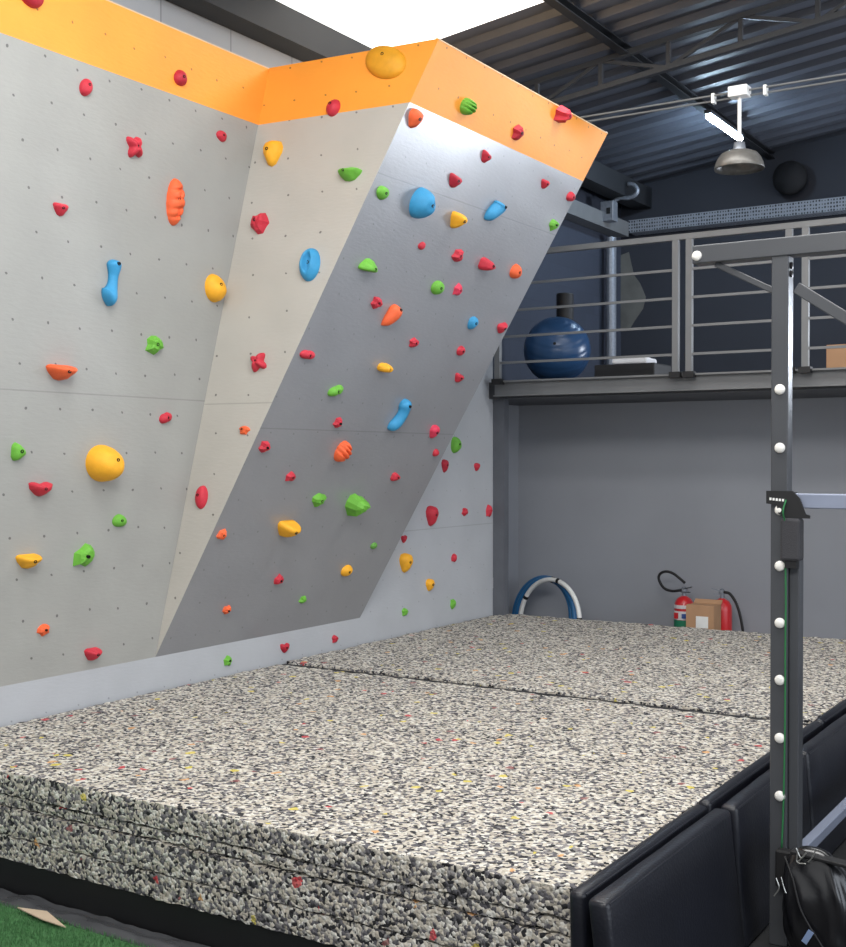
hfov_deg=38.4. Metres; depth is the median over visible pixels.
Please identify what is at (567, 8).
beam
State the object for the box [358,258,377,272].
hold
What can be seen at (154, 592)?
wall
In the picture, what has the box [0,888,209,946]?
plastic sheet
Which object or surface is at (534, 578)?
hoop
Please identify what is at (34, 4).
hold
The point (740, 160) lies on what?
pendant lamp
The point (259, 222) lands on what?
hold
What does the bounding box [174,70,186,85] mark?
hold
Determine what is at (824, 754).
pad
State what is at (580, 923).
pad
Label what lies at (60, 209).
hold
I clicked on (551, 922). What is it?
foam slab
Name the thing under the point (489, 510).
hold
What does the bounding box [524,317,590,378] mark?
exercise ball
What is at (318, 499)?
hold
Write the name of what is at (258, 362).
hold
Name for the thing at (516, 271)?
hold
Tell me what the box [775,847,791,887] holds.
clamp
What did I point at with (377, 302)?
hold
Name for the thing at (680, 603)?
fire extinguisher
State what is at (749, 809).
pad
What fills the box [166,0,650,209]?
beam
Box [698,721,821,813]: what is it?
pad
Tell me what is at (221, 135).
hold
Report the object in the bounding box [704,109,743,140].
tube light
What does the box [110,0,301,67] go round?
wall
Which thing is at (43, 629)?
hold
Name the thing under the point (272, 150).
hold
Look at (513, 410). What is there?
wall
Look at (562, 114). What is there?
hold
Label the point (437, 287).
hold
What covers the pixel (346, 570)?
hold
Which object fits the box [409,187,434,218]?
hold
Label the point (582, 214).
cable tray
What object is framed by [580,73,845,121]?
track
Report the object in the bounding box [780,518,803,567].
pouch
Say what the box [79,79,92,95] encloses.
hold
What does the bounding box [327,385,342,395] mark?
hold
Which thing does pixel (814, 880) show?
bag
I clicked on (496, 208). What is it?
hold
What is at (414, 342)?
hold
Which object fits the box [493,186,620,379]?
wall
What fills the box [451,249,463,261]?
hold
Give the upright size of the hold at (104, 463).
0.185 m
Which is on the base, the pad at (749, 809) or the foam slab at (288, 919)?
the foam slab at (288, 919)
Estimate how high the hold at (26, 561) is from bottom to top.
0.071 m
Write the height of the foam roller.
0.830 m
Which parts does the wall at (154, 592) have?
panel, prow panel, prow panel, panel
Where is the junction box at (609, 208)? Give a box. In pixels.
[600,200,617,222]
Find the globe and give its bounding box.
[772,161,807,194]
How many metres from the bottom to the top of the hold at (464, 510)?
0.064 m
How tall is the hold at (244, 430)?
0.049 m
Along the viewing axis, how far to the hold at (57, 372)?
5.71 m
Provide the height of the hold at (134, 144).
0.110 m
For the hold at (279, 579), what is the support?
attached to the wall at (154, 592)
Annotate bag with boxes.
[774,846,845,946]
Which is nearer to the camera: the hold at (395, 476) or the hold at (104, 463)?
the hold at (104, 463)
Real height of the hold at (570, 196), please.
0.063 m
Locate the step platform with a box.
[594,362,670,376]
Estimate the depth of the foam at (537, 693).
6.42 m
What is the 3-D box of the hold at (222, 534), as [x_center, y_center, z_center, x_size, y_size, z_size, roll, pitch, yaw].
[-1.078,0.326,6.524,0.042,0.062,0.072,0,1,27]
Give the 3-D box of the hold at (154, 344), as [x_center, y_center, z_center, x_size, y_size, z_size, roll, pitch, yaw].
[-1.376,-0.663,6.264,0.051,0.100,0.119,0,1,35]
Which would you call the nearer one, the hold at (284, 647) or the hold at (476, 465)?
the hold at (284, 647)
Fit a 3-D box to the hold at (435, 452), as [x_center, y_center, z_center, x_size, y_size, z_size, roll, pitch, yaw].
[0.088,-0.138,8.025,0.038,0.052,0.064,0,1,31]
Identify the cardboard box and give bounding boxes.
[686,598,722,629]
[826,344,845,367]
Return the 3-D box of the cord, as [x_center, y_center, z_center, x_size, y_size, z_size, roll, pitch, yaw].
[1.271,0.712,4.270,0.019,1.240,0.038,0,1,14]
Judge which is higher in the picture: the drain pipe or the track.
the track
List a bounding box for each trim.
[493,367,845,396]
[493,399,508,614]
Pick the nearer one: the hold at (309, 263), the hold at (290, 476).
the hold at (309, 263)
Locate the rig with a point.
(782, 251)
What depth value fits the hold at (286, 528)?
6.93 m
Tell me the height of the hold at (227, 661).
0.064 m
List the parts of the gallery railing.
foot plate, post, rail, rail, rail, rail, post, foot plate, foot plate, post, rail, rail, rail, rail, rail, post, post, foot plate, rail, rail, rail, rail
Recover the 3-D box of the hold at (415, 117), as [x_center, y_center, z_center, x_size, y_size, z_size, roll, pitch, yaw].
[-0.039,-1.885,6.438,0.074,0.099,0.101,1,1,40]
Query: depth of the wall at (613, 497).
10.05 m
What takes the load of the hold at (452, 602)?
attached to the wall at (154, 592)
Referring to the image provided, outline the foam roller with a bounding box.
[556,293,573,320]
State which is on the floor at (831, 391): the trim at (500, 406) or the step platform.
the step platform
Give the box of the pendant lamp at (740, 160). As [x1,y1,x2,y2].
[714,84,764,174]
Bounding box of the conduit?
[613,182,639,201]
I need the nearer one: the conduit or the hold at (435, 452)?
the hold at (435, 452)
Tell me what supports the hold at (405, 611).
attached to the wall at (154, 592)
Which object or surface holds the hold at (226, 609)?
attached to the wall at (154, 592)
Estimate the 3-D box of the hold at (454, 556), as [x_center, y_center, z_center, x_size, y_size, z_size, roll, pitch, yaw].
[0.239,0.634,9.100,0.032,0.067,0.064,0,1,32]
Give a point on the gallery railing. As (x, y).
(789, 228)
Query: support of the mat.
on the floor at (762, 940)
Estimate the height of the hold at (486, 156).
0.068 m
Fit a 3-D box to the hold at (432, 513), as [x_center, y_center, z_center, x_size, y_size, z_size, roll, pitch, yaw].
[0.078,0.309,8.813,0.062,0.152,0.125,0,1,32]
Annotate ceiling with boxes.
[441,0,845,184]
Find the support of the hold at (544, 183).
attached to the wall at (154, 592)
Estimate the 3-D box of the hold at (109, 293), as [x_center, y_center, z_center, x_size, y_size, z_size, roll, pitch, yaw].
[-1.526,-0.940,5.972,0.070,0.232,0.103,0,1,35]
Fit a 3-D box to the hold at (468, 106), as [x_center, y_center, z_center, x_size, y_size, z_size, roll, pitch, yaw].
[0.258,-2.047,6.766,0.100,0.094,0.105,0,1,29]
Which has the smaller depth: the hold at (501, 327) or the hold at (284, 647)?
the hold at (284, 647)
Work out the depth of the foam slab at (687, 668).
7.35 m
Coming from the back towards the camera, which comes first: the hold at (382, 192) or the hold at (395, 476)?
the hold at (395, 476)
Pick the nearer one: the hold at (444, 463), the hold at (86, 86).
the hold at (86, 86)
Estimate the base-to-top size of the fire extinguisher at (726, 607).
0.709 m
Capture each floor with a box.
[60,838,845,946]
[489,382,845,405]
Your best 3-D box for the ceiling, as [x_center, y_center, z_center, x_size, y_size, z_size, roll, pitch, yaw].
[5.934,-3.686,7.846,12.400,1.530,5.120,0,1,32]
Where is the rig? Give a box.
[692,231,845,946]
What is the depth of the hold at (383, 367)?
7.09 m
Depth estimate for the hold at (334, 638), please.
7.83 m
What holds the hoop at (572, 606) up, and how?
on the floor at (762, 940)
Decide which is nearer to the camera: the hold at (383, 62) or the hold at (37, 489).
the hold at (37, 489)
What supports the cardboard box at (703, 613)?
on the floor at (762, 940)
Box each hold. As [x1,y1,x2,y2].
[11,442,25,460]
[15,553,41,568]
[22,0,43,8]
[29,482,52,495]
[37,624,49,635]
[46,364,77,380]
[53,202,68,215]
[73,543,94,565]
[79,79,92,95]
[84,647,101,660]
[85,445,123,481]
[101,260,121,305]
[112,514,126,526]
[126,136,142,157]
[145,336,163,354]
[159,412,171,423]
[166,178,184,225]
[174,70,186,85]
[195,485,207,508]
[205,274,226,301]
[216,130,226,141]
[216,529,226,539]
[222,605,230,613]
[224,655,231,665]
[239,426,249,434]
[250,213,268,233]
[250,353,266,371]
[258,441,270,452]
[263,140,282,166]
[274,573,283,583]
[278,520,300,536]
[280,643,289,652]
[285,471,295,480]
[298,596,306,602]
[299,248,319,280]
[300,350,314,358]
[312,493,326,506]
[326,99,339,116]
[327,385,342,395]
[332,635,337,642]
[333,417,341,427]
[334,441,351,461]
[338,167,361,181]
[341,565,352,575]
[345,494,370,516]
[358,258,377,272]
[366,46,405,78]
[370,296,382,308]
[370,542,376,548]
[376,186,388,199]
[377,363,392,372]
[381,304,402,325]
[387,399,411,430]
[390,472,399,480]
[399,553,412,572]
[401,535,406,542]
[402,608,408,615]
[408,108,423,127]
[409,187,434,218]
[409,337,418,347]
[418,242,425,249]
[426,506,438,525]
[426,579,434,590]
[429,425,439,437]
[431,280,443,294]
[433,449,438,455]
[441,459,448,472]
[449,173,461,187]
[450,211,467,227]
[450,599,455,608]
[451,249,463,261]
[451,437,461,452]
[451,554,456,561]
[452,283,461,295]
[455,373,463,381]
[456,346,464,355]
[460,98,476,114]
[462,508,467,515]
[467,316,478,328]
[474,463,479,470]
[478,257,495,270]
[481,150,491,162]
[484,200,506,220]
[486,505,492,516]
[497,322,507,332]
[510,264,521,278]
[511,124,523,140]
[541,179,549,188]
[549,219,558,230]
[553,105,571,122]
[566,192,574,200]
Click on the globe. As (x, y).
(790, 177)
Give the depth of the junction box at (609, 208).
12.11 m
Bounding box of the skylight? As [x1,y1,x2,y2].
[276,0,543,47]
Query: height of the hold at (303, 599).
0.048 m
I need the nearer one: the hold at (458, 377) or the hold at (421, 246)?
the hold at (421, 246)
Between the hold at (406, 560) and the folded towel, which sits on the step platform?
the folded towel
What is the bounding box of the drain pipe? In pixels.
[605,237,616,364]
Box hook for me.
[766,491,809,518]
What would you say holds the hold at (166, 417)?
attached to the wall at (154, 592)
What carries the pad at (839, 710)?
on the floor at (762, 940)
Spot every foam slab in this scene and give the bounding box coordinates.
[0,664,805,919]
[0,793,569,935]
[0,803,570,946]
[0,833,456,946]
[287,614,845,723]
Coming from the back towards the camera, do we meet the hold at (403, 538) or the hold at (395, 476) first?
the hold at (403, 538)
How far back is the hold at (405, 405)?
7.44 m
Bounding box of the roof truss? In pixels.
[520,0,845,104]
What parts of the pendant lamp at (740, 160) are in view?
stem, lamp shade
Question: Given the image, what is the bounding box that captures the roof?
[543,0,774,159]
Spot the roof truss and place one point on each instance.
(803, 24)
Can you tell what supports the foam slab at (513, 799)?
on the foam slab at (551, 922)
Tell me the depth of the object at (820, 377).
8.76 m
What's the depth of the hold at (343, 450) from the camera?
7.09 m
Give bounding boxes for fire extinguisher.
[657,570,692,626]
[711,588,743,631]
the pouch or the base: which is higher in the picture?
the pouch
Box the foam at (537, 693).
[282,664,807,725]
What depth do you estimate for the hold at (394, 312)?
6.95 m
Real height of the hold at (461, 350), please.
0.064 m
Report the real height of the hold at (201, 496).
0.127 m
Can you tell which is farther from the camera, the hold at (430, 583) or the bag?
the hold at (430, 583)
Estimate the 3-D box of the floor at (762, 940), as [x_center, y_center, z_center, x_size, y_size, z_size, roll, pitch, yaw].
[2.373,1.745,2.840,13.000,0.100,17.300,0,1,32]
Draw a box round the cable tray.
[564,196,845,237]
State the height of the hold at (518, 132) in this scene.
0.089 m
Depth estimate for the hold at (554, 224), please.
8.06 m
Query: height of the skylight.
1.530 m
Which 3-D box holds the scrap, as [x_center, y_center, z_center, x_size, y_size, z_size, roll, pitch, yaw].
[-1.397,1.637,4.492,0.311,0.004,0.054,1,1,42]
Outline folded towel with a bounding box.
[612,357,656,363]
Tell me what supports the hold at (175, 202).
attached to the wall at (154, 592)
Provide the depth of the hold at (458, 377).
7.85 m
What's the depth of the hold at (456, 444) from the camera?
9.07 m
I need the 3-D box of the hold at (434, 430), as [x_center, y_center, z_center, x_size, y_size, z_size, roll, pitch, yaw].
[0.074,-0.273,7.887,0.064,0.089,0.085,0,1,30]
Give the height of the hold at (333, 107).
0.096 m
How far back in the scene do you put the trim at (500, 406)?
9.59 m
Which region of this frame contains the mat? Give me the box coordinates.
[0,902,153,946]
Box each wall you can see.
[0,0,607,726]
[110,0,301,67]
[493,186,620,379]
[509,405,518,613]
[519,397,845,638]
[621,134,845,372]
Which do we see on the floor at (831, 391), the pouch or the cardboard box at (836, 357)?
the cardboard box at (836, 357)
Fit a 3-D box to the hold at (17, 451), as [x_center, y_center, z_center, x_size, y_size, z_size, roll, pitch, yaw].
[-1.858,-0.102,5.598,0.045,0.087,0.078,0,1,33]
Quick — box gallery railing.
[491,217,845,384]
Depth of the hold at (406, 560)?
8.49 m
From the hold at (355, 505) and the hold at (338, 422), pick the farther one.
the hold at (355, 505)
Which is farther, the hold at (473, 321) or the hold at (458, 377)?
the hold at (458, 377)
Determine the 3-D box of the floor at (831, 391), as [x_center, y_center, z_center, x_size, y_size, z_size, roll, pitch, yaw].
[6.248,-0.635,8.146,12.150,0.130,3.740,0,1,32]
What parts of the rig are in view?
rail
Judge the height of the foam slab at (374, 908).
0.120 m
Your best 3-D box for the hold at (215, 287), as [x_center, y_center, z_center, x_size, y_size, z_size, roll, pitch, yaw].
[-1.115,-1.010,6.601,0.075,0.152,0.146,0,1,31]
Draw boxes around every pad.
[570,805,706,946]
[589,808,744,946]
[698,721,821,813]
[721,755,810,946]
[803,714,845,853]
[814,699,845,730]
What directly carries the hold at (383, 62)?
attached to the wall at (154, 592)
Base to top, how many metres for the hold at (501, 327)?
0.076 m
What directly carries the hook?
attached to the rig
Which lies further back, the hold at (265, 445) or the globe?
the globe
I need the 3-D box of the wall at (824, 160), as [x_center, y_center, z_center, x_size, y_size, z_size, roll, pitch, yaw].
[7.222,-2.576,9.803,12.300,3.713,0.158,0,1,32]
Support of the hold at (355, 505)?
attached to the wall at (154, 592)
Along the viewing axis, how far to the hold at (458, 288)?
7.43 m
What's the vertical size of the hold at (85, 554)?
0.118 m
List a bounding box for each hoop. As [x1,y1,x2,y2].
[512,575,571,618]
[514,576,576,618]
[519,577,581,618]
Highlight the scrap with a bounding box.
[17,907,65,927]
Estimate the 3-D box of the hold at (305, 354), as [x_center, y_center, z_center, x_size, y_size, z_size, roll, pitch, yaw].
[-0.617,-0.639,6.508,0.051,0.051,0.124,0,1,30]
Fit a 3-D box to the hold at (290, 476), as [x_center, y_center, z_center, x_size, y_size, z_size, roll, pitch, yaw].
[-0.738,0.014,6.824,0.043,0.058,0.085,0,1,32]
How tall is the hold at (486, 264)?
0.085 m
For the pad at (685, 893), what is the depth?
3.80 m
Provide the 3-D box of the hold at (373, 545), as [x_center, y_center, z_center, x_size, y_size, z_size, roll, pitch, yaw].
[-0.316,0.467,7.855,0.033,0.045,0.067,0,1,34]
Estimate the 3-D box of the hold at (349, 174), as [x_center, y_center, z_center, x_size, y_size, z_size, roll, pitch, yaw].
[-0.399,-1.584,6.433,0.143,0.066,0.077,0,1,27]
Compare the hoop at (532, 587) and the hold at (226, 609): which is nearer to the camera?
the hold at (226, 609)
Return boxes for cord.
[781,500,786,847]
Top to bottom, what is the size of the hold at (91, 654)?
0.066 m
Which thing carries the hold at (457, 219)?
attached to the wall at (154, 592)
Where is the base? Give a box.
[0,857,336,946]
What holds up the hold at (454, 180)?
attached to the wall at (154, 592)
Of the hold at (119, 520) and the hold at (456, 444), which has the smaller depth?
the hold at (119, 520)

